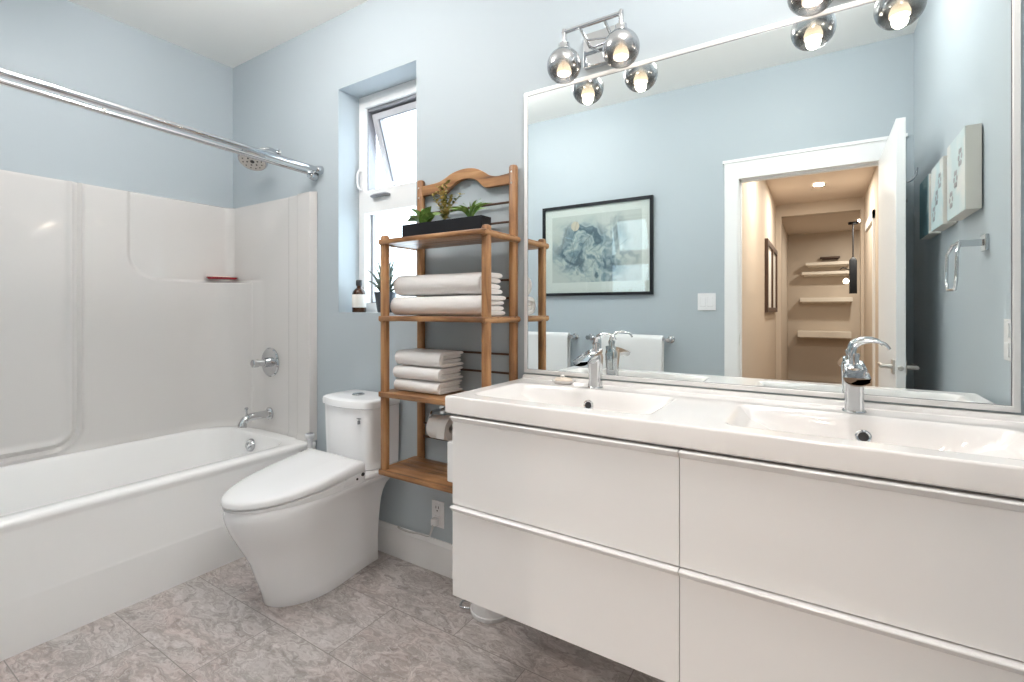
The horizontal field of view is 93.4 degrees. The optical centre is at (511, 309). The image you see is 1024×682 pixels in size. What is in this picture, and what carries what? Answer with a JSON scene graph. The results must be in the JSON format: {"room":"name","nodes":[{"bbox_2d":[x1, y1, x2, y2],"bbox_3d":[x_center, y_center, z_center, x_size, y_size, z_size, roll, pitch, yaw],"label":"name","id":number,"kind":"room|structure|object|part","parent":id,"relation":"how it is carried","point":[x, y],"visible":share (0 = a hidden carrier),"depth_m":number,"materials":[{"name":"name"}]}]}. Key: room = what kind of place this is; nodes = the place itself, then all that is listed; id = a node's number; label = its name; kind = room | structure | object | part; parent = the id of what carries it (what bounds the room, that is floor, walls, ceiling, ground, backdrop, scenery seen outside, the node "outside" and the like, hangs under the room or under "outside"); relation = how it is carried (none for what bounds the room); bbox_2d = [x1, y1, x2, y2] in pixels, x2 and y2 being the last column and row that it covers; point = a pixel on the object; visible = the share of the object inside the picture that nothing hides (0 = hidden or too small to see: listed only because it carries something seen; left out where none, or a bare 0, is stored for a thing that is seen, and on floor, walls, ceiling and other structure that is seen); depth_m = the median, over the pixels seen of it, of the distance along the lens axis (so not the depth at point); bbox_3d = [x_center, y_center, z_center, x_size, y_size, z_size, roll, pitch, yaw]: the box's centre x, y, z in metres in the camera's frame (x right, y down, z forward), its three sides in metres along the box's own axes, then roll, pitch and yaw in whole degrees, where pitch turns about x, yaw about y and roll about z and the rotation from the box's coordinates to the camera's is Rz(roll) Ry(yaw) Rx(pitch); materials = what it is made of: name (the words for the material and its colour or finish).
{"room":"bathroom","nodes":[
{"label":"bathroom","id":0,"kind":"room"},
{"bbox_2d":[0,0,232,207],"bbox_3d":[-2.387,-0.137,2.317,0.100,2.855,1.992,0,0,32],"label":"wall","id":1,"kind":"structure","parent":0,"point":[67,44],"depth_m":2.58,"materials":[{"name":"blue paint"}]},
{"bbox_2d":[68,0,367,67],"bbox_3d":[-0.737,-1.614,1.405,3.862,0.100,2.222,0,0,32],"label":"ceiling","id":2,"kind":"structure","parent":0,"point":[231,33],"depth_m":2.61,"materials":[{"name":"white paint"}]},
{"bbox_2d":[0,551,664,681],"bbox_3d":[-0.767,1.241,1.359,3.862,0.100,1.872,0,0,32],"label":"floor","id":3,"kind":"structure","parent":0,"point":[395,619],"depth_m":1.72,"materials":[{"name":"tile"}]},
{"bbox_2d":[0,426,315,661],"bbox_3d":[-1.943,0.957,2.107,0.870,0.469,1.868,0,0,32],"label":"bathtub","id":4,"kind":"object","parent":3,"relation":"on","point":[87,536],"visible":0.77,"depth_m":2.02,"materials":[{"name":"white ceramic"}]},
{"bbox_2d":[0,169,316,466],"bbox_3d":[-1.943,0.035,2.108,0.871,1.372,1.867,0,0,32],"label":"shower surround","id":5,"kind":"object","parent":4,"relation":"on","point":[114,330],"visible":0.96,"depth_m":2.65,"materials":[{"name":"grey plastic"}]},
{"bbox_2d":[206,276,236,279],"bbox_3d":[-1.803,-0.196,2.999,0.170,0.021,0.068,0,0,-40],"label":"soap dish","id":6,"kind":"object","parent":5,"relation":"on","point":[207,277],"visible":1,"depth_m":2.98,"materials":[{"name":"red"}]},
{"bbox_2d":[237,407,273,427],"bbox_3d":[-1.485,0.613,2.782,0.072,0.113,0.188,0,0,32],"label":"tub spout","id":7,"kind":"object","parent":5,"relation":"attached to","point":[268,413],"visible":1,"depth_m":2.76,"materials":[{"name":"silver metal"}]},
{"bbox_2d":[250,348,279,376],"bbox_3d":[-1.457,0.312,2.807,0.172,0.172,0.114,0,0,32],"label":"shower valve","id":8,"kind":"object","parent":5,"relation":"attached to","point":[269,362],"visible":1,"depth_m":2.82,"materials":[{"name":"silver metal"}]},
{"bbox_3d":[-1.460,0.312,2.802,0.056,0.056,0.102,0,0,32],"label":"knob","id":9,"kind":"part","parent":8,"relation":"part of","materials":[{"name":"silver metal"}]},
{"bbox_3d":[-1.518,0.786,2.786,0.074,0.074,0.037,0,0,32],"label":"overflow plate","id":10,"kind":"part","parent":4,"relation":"part of","materials":[{"name":"silver metal"}]},
{"bbox_2d":[220,389,399,606],"bbox_3d":[-0.880,0.796,2.095,0.413,0.789,0.720,0,0,32],"label":"toilet","id":11,"kind":"object","parent":3,"relation":"on","point":[305,523],"visible":0.98,"depth_m":2.00,"materials":[{"name":"white ceramic"}]},
{"bbox_3d":[-0.934,0.729,1.988,0.382,0.048,0.474,0,0,32],"label":"seat","id":12,"kind":"part","parent":11,"relation":"part of","materials":[{"name":"white plastic"}]},
{"bbox_3d":[-0.933,0.696,1.991,0.390,0.086,0.488,0,0,32],"label":"seat lid","id":13,"kind":"part","parent":11,"relation":"part of","materials":[{"name":"white plastic"}]},
{"bbox_3d":[-0.869,0.972,2.091,0.367,0.438,0.703,0,0,32],"label":"bowl","id":14,"kind":"part","parent":11,"relation":"part of","materials":[{"name":"white ceramic"}]},
{"bbox_3d":[-0.738,0.429,2.298,0.340,0.041,0.225,0,0,32],"label":"tank lid","id":15,"kind":"part","parent":11,"relation":"part of","materials":[{"name":"white ceramic"}]},
{"bbox_3d":[-0.735,0.590,2.303,0.328,0.278,0.213,0,0,32],"label":"tank","id":16,"kind":"part","parent":11,"relation":"part of","materials":[{"name":"white ceramic"}]},
{"bbox_2d":[305,432,314,448],"bbox_3d":[-1.076,0.925,2.567,0.096,0.532,0.096,0,0,32],"label":"toilet brush","id":17,"kind":"object","parent":3,"relation":"on","point":[309,436],"visible":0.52,"depth_m":2.56,"materials":[{"name":"white plastic"}]},
{"bbox_2d":[459,600,507,623],"bbox_3d":[-0.098,1.063,1.920,0.211,0.255,0.170,0,0,32],"label":"pedal bin","id":18,"kind":"object","parent":3,"relation":"on","point":[481,614],"visible":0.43,"depth_m":1.84,"materials":[{"name":"white plastic"}]},
{"bbox_2d":[233,0,1023,543],"bbox_3d":[-0.203,-0.137,2.246,3.862,2.855,0.230,0,0,32],"label":"wall","id":19,"kind":"structure","parent":0,"point":[473,63],"depth_m":2.23,"materials":[{"name":"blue paint"}]},
{"bbox_2d":[0,68,323,180],"bbox_3d":[-1.571,-0.765,1.871,0.106,0.114,1.869,0,0,32],"label":"shower curtain rod","id":20,"kind":"object","parent":19,"relation":"attached to","point":[313,175],"visible":1,"depth_m":1.97,"materials":[{"name":"silver metal"}]},
{"bbox_2d":[237,147,280,170],"bbox_3d":[-1.445,-0.875,2.766,0.151,0.151,0.226,0,0,32],"label":"shower","id":21,"kind":"object","parent":19,"relation":"attached to","point":[252,164],"visible":0.68,"depth_m":2.74,"materials":[{"name":"silver metal"}]},
{"bbox_3d":[-1.466,-0.835,2.726,0.127,0.070,0.121,0,0,32],"label":"plate","id":22,"kind":"part","parent":21,"relation":"part of","materials":[{"name":"silver metal"}]},
{"bbox_3d":[-1.432,-0.915,2.811,0.149,0.071,0.050,0,0,-43],"label":"arm","id":23,"kind":"part","parent":21,"relation":"part of","materials":[{"name":"silver metal"}]},
{"bbox_2d":[352,280,365,311],"bbox_3d":[-0.815,-0.070,2.573,0.073,0.172,0.073,0,0,32],"label":"glass bottle","id":24,"kind":"object","parent":19,"relation":"on","point":[359,294],"visible":0.91,"depth_m":2.54,"materials":[{"name":"brown glass"}]},
{"bbox_2d":[367,258,395,312],"bbox_3d":[-0.659,-0.123,2.468,0.220,0.277,0.124,0,0,32],"label":"aloe","id":25,"kind":"object","parent":19,"relation":"on","point":[392,295],"visible":0.43,"depth_m":2.44,"materials":[{"name":"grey plant"}]},
{"bbox_2d":[374,292,395,312],"bbox_3d":[-0.646,-0.036,2.466,0.112,0.104,0.112,0,0,32],"label":"pot","id":26,"kind":"object","parent":19,"relation":"on","point":[392,295],"depth_m":2.43,"materials":[{"name":"grey ceramic"}]},
{"bbox_2d":[356,79,415,311],"bbox_3d":[-0.566,-0.578,2.607,0.561,1.187,0.246,0,0,32],"label":"window","id":27,"kind":"structure","parent":19,"relation":"in","point":[400,99],"depth_m":2.66,"materials":[{"name":"white paint"}]},
{"bbox_3d":[-0.703,-0.611,2.568,0.140,0.017,0.033,0,0,32],"label":"crank handle","id":28,"kind":"part","parent":27,"relation":"part of","materials":[{"name":"grey metal"}]},
{"bbox_3d":[-0.659,-0.690,2.655,0.062,0.085,0.150,0,0,11],"label":"operator arm","id":29,"kind":"part","parent":27,"relation":"part of","materials":[{"name":"white plastic"}]},
{"bbox_3d":[-0.544,-0.882,2.637,0.449,0.424,0.172,0,0,32],"label":"sash","id":30,"kind":"part","parent":27,"relation":"part of","materials":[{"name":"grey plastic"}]},
{"bbox_2d":[378,520,452,578],"bbox_3d":[0.104,1.119,1.907,2.780,0.145,0.014,0,0,32],"label":"baseboard","id":31,"kind":"structure","parent":19,"relation":"attached to","point":[430,553],"depth_m":2.25,"materials":[{"name":"white paint"}]},
{"bbox_2d":[397,517,438,536],"bbox_3d":[-0.442,0.993,2.226,0.249,0.105,0.040,0,0,32],"label":"power cord","id":32,"kind":"object","parent":19,"relation":"attached to","point":[434,521],"visible":1,"depth_m":2.17,"materials":[{"name":"white plastic"}]},
{"bbox_2d":[432,499,443,528],"bbox_3d":[-0.337,0.929,2.189,0.072,0.118,0.010,0,0,32],"label":"wall outlet","id":33,"kind":"object","parent":19,"relation":"attached to","point":[437,506],"visible":0.84,"depth_m":2.18,"materials":[{"name":"white plastic"}]},
{"bbox_2d":[434,503,439,512],"bbox_3d":[-0.338,0.901,2.187,0.034,0.040,0.003,0,0,32],"label":"socket","id":34,"kind":"object","parent":33,"relation":"attached to","point":[436,505],"depth_m":2.19,"materials":[{"name":"white plastic"}]},
{"bbox_2d":[426,405,452,440],"bbox_3d":[-0.303,0.492,2.089,0.152,0.127,0.143,0,0,32],"label":"toilet paper holder","id":35,"kind":"object","parent":19,"relation":"attached to","point":[438,426],"visible":0.92,"depth_m":2.04,"materials":[{"name":"white paper"}]},
{"bbox_3d":[-0.290,0.472,2.110,0.152,0.087,0.093,0,0,32],"label":"holder arm","id":36,"kind":"part","parent":35,"relation":"part of","materials":[{"name":"silver metal"}]},
{"bbox_2d":[378,164,520,493],"bbox_3d":[-0.266,0.047,1.990,0.554,1.305,0.260,0,0,32],"label":"wooden shelf","id":37,"kind":"object","parent":19,"relation":"attached to","point":[419,470],"visible":0.79,"depth_m":1.97,"materials":[{"name":"brown wood"}]},
{"bbox_3d":[-0.536,0.194,2.037,0.033,1.011,0.033,0,0,32],"label":"post","id":38,"kind":"part","parent":37,"relation":"part of","materials":[{"name":"brown wood"}]},
{"bbox_3d":[-0.487,-0.281,2.135,0.025,0.024,0.245,0,0,32],"label":"rail","id":39,"kind":"part","parent":37,"relation":"part of","materials":[{"name":"brown wood"}]},
{"bbox_3d":[-0.419,0.053,2.222,0.033,1.292,0.033,0,0,32],"label":"post","id":40,"kind":"part","parent":37,"relation":"part of","materials":[{"name":"brown wood"}]},
{"bbox_2d":[394,378,461,394],"bbox_3d":[-0.357,0.318,2.046,0.250,0.050,0.158,0,0,32],"label":"folded towel","id":41,"kind":"object","parent":37,"relation":"on","point":[415,385],"visible":0.91,"depth_m":1.98,"materials":[{"name":"white fabric"}]},
{"bbox_2d":[393,364,462,381],"bbox_3d":[-0.359,0.265,2.046,0.262,0.056,0.163,0,0,32],"label":"folded towel","id":42,"kind":"object","parent":41,"relation":"on","point":[437,374],"visible":0.95,"depth_m":1.98,"materials":[{"name":"white fabric"}]},
{"bbox_2d":[395,348,462,367],"bbox_3d":[-0.353,0.204,2.042,0.256,0.063,0.155,0,0,32],"label":"folded towel","id":43,"kind":"object","parent":42,"relation":"on","point":[439,358],"visible":1,"depth_m":1.98,"materials":[{"name":"white fabric"}]},
{"bbox_3d":[-0.205,0.581,2.089,0.503,0.009,0.010,0,0,32],"label":"rod","id":44,"kind":"part","parent":37,"relation":"part of","materials":[{"name":"brown wood"}]},
{"bbox_2d":[402,215,490,236],"bbox_3d":[-0.278,-0.328,1.987,0.424,0.068,0.063,0,0,32],"label":"planter box","id":45,"kind":"object","parent":37,"relation":"on","point":[471,222],"visible":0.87,"depth_m":1.94,"materials":[{"name":"black paint"}]},
{"bbox_2d":[407,206,441,222],"bbox_3d":[-0.384,-0.392,2.051,0.201,0.087,0.067,0,0,32],"label":"potted plant","id":46,"kind":"object","parent":45,"relation":"on","point":[425,215],"visible":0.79,"depth_m":2.03,"materials":[{"name":"green plant"}]},
{"bbox_2d":[432,179,461,219],"bbox_3d":[-0.264,-0.443,1.987,0.137,0.182,0.065,0,0,-13],"label":"potted plant","id":47,"kind":"object","parent":45,"relation":"on","point":[444,209],"visible":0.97,"depth_m":1.98,"materials":[{"name":"green plant"}]},
{"bbox_2d":[448,200,489,216],"bbox_3d":[-0.175,-0.391,1.920,0.201,0.080,0.147,0,0,32],"label":"potted plant","id":48,"kind":"object","parent":45,"relation":"on","point":[474,207],"visible":0.81,"depth_m":1.90,"materials":[{"name":"green plant"}]},
{"bbox_2d":[390,295,505,315],"bbox_3d":[-0.275,-0.015,2.001,0.493,0.081,0.167,0,0,32],"label":"folded towel","id":49,"kind":"object","parent":37,"relation":"on","point":[460,305],"visible":0.91,"depth_m":1.91,"materials":[{"name":"white fabric"}]},
{"bbox_2d":[393,272,501,295],"bbox_3d":[-0.274,-0.102,2.001,0.464,0.089,0.158,0,0,32],"label":"folded towel","id":50,"kind":"object","parent":49,"relation":"on","point":[454,283],"visible":0.91,"depth_m":1.93,"materials":[{"name":"white fabric"}]},
{"bbox_3d":[-0.205,0.184,2.089,0.503,0.009,0.010,0,0,32],"label":"rod","id":51,"kind":"part","parent":37,"relation":"part of","materials":[{"name":"brown wood"}]},
{"bbox_3d":[-0.205,-0.437,2.089,0.503,0.009,0.010,0,0,32],"label":"rod","id":52,"kind":"part","parent":37,"relation":"part of","materials":[{"name":"brown wood"}]},
{"bbox_3d":[-0.205,0.261,2.089,0.503,0.009,0.010,0,0,32],"label":"rod","id":53,"kind":"part","parent":37,"relation":"part of","materials":[{"name":"brown wood"}]},
{"bbox_3d":[-0.094,0.194,1.778,0.033,1.011,0.033,0,0,32],"label":"post","id":54,"kind":"part","parent":37,"relation":"part of","materials":[{"name":"brown wood"}]},
{"bbox_3d":[-0.205,-0.357,2.089,0.503,0.009,0.010,0,0,32],"label":"rod","id":55,"kind":"part","parent":37,"relation":"part of","materials":[{"name":"brown wood"}]},
{"bbox_3d":[-0.041,-0.281,1.851,0.025,0.024,0.245,0,0,32],"label":"rail","id":56,"kind":"part","parent":37,"relation":"part of","materials":[{"name":"brown wood"}]},
{"bbox_3d":[-0.041,0.040,1.851,0.025,0.024,0.245,0,0,32],"label":"rail","id":57,"kind":"part","parent":37,"relation":"part of","materials":[{"name":"brown wood"}]},
{"bbox_3d":[0.006,0.058,1.952,0.033,1.283,0.033,0,0,32],"label":"post","id":58,"kind":"part","parent":37,"relation":"part of","materials":[{"name":"brown wood"}]},
{"bbox_2d":[449,414,681,681],"bbox_3d":[0.231,0.618,1.538,0.697,0.574,0.498,0,0,32],"label":"vanity cabinet","id":59,"kind":"object","parent":19,"relation":"attached to","point":[569,536],"visible":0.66,"depth_m":1.30,"materials":[{"name":"white paint"}]},
{"bbox_2d":[447,440,452,482],"bbox_3d":[-0.181,0.490,1.573,0.034,0.129,0.062,0,0,32],"label":"remote","id":60,"kind":"object","parent":59,"relation":"attached to","point":[449,443],"visible":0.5,"depth_m":1.55,"materials":[{"name":"white plastic"}]},
{"bbox_3d":[0.105,0.344,1.341,0.697,0.019,0.029,0,0,32],"label":"handle","id":61,"kind":"part","parent":59,"relation":"part of","materials":[{"name":"white paint"}]},
{"bbox_3d":[0.105,0.628,1.341,0.697,0.019,0.029,0,0,32],"label":"handle","id":62,"kind":"part","parent":59,"relation":"part of","materials":[{"name":"white paint"}]},
{"bbox_3d":[0.111,0.479,1.351,0.697,0.272,0.019,0,0,32],"label":"drawer","id":63,"kind":"part","parent":59,"relation":"part of","materials":[{"name":"white paint"}]},
{"bbox_3d":[0.111,0.766,1.351,0.697,0.278,0.019,0,0,32],"label":"drawer","id":64,"kind":"part","parent":59,"relation":"part of","materials":[{"name":"white paint"}]},
{"bbox_2d":[445,374,1023,498],"bbox_3d":[0.526,0.323,1.354,1.438,0.127,0.491,0,0,32],"label":"washbasin","id":65,"kind":"object","parent":59,"relation":"in","point":[977,451],"visible":0.88,"depth_m":1.21,"materials":[{"name":"white ceramic"}]},
{"bbox_2d":[551,375,575,383],"bbox_3d":[0.190,0.258,1.782,0.094,0.032,0.072,0,0,32],"label":"soap holder","id":66,"kind":"object","parent":65,"relation":"on","point":[562,379],"visible":1,"depth_m":1.76,"materials":[{"name":"white ceramic"}]},
{"bbox_2d":[585,402,590,407],"bbox_3d":[0.259,0.325,1.636,0.022,0.022,0.007,0,0,32],"label":"grille","id":67,"kind":"object","parent":65,"relation":"attached to","point":[587,404],"depth_m":1.64,"materials":[{"name":"black metal"}]},
{"bbox_2d":[573,332,616,388],"bbox_3d":[0.265,0.176,1.638,0.157,0.195,0.103,0,0,-36],"label":"faucet","id":68,"kind":"object","parent":65,"relation":"on","point":[593,357],"visible":1,"depth_m":1.66,"materials":[{"name":"silver metal"}]},
{"bbox_3d":[0.259,0.163,1.636,0.058,0.053,0.152,0,0,32],"label":"spout","id":69,"kind":"part","parent":68,"relation":"part of","materials":[{"name":"silver metal"}]},
{"bbox_3d":[0.320,0.117,1.671,0.095,0.077,0.030,0,0,40],"label":"lever","id":70,"kind":"part","parent":68,"relation":"part of","materials":[{"name":"silver metal"}]},
{"bbox_2d":[858,432,868,440],"bbox_3d":[0.896,0.325,1.231,0.022,0.022,0.007,0,0,32],"label":"grille","id":71,"kind":"object","parent":65,"relation":"attached to","point":[862,436],"depth_m":1.23,"materials":[{"name":"black metal"}]},
{"bbox_2d":[841,339,890,413],"bbox_3d":[0.888,0.176,1.242,0.157,0.195,0.103,0,0,-36],"label":"faucet","id":72,"kind":"object","parent":65,"relation":"on","point":[856,375],"visible":1,"depth_m":1.27,"materials":[{"name":"silver metal"}]},
{"bbox_3d":[0.883,0.163,1.240,0.058,0.053,0.152,0,0,32],"label":"spout","id":73,"kind":"part","parent":72,"relation":"part of","materials":[{"name":"silver metal"}]},
{"bbox_3d":[0.943,0.117,1.275,0.095,0.077,0.030,0,0,40],"label":"lever","id":74,"kind":"part","parent":72,"relation":"part of","materials":[{"name":"silver metal"}]},
{"bbox_2d":[547,9,639,83],"bbox_3d":[0.290,-0.918,1.691,0.333,0.192,0.176,0,0,32],"label":"vanity light","id":75,"kind":"object","parent":19,"relation":"attached to","point":[608,45],"visible":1,"depth_m":1.68,"materials":[{"name":"silver metal"}]},
{"bbox_2d":[558,28,569,47],"bbox_3d":[0.186,-0.964,1.725,0.048,0.075,0.048,0,0,32],"label":"socket","id":76,"kind":"object","parent":75,"relation":"attached to","point":[564,43],"depth_m":1.71,"materials":[{"name":"silver metal"}]},
{"bbox_3d":[0.186,-0.875,1.725,0.122,0.107,0.122,0,0,32],"label":"lamp shade","id":77,"kind":"part","parent":75,"relation":"part of","materials":[{"name":"clear glass"}]},
{"bbox_3d":[0.186,-0.878,1.725,0.052,0.076,0.052,0,0,32],"label":"bulb","id":78,"kind":"part","parent":75,"relation":"part of","materials":[{"name":"white glass"}]},
{"bbox_3d":[0.299,-0.976,1.707,0.224,0.043,0.105,0,0,32],"label":"arm","id":79,"kind":"part","parent":75,"relation":"part of","materials":[{"name":"silver metal"}]},
{"bbox_3d":[0.330,-0.953,1.755,0.144,0.123,0.025,0,0,32],"label":"plate","id":80,"kind":"part","parent":75,"relation":"part of","materials":[{"name":"silver metal"}]},
{"bbox_2d":[614,9,626,29],"bbox_3d":[0.364,-0.964,1.612,0.048,0.075,0.048,0,0,32],"label":"socket","id":81,"kind":"object","parent":75,"relation":"attached to","point":[620,13],"depth_m":1.60,"materials":[{"name":"silver metal"}]},
{"bbox_3d":[0.364,-0.878,1.612,0.052,0.076,0.052,0,0,32],"label":"bulb","id":82,"kind":"part","parent":75,"relation":"part of","materials":[{"name":"white glass"}]},
{"bbox_3d":[0.364,-0.875,1.612,0.122,0.107,0.122,0,0,32],"label":"lamp shade","id":83,"kind":"part","parent":75,"relation":"part of","materials":[{"name":"clear glass"}]},
{"bbox_2d":[524,0,1020,412],"bbox_3d":[0.648,-0.306,1.561,1.414,1.119,0.012,0,0,32],"label":"wall mirror","id":84,"kind":"object","parent":19,"relation":"attached to","point":[746,210],"visible":1,"depth_m":1.43,"materials":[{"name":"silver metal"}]},
{"bbox_2d":[787,0,833,16],"bbox_3d":[0.926,-0.918,1.287,0.333,0.192,0.176,0,0,32],"label":"vanity light","id":85,"kind":"object","parent":19,"relation":"attached to","point":[793,5],"visible":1,"depth_m":1.35,"materials":[{"name":"silver metal"}]},
{"bbox_3d":[0.823,-0.878,1.321,0.052,0.076,0.052,0,0,32],"label":"bulb","id":86,"kind":"part","parent":85,"relation":"part of","materials":[{"name":"white glass"}]},
{"bbox_2d":[678,448,1023,681],"bbox_3d":[0.827,0.618,1.160,0.712,0.574,0.498,0,0,32],"label":"vanity cabinet","id":87,"kind":"object","parent":19,"relation":"attached to","point":[787,572],"visible":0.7,"depth_m":0.98,"materials":[{"name":"white paint"}]},
{"bbox_3d":[0.701,0.344,0.962,0.712,0.019,0.029,0,0,32],"label":"handle","id":88,"kind":"part","parent":87,"relation":"part of","materials":[{"name":"white paint"}]},
{"bbox_3d":[0.701,0.628,0.962,0.712,0.019,0.029,0,0,32],"label":"handle","id":89,"kind":"part","parent":87,"relation":"part of","materials":[{"name":"white paint"}]},
{"bbox_3d":[0.707,0.766,0.972,0.712,0.278,0.019,0,0,32],"label":"drawer","id":90,"kind":"part","parent":87,"relation":"part of","materials":[{"name":"white paint"}]}
]}

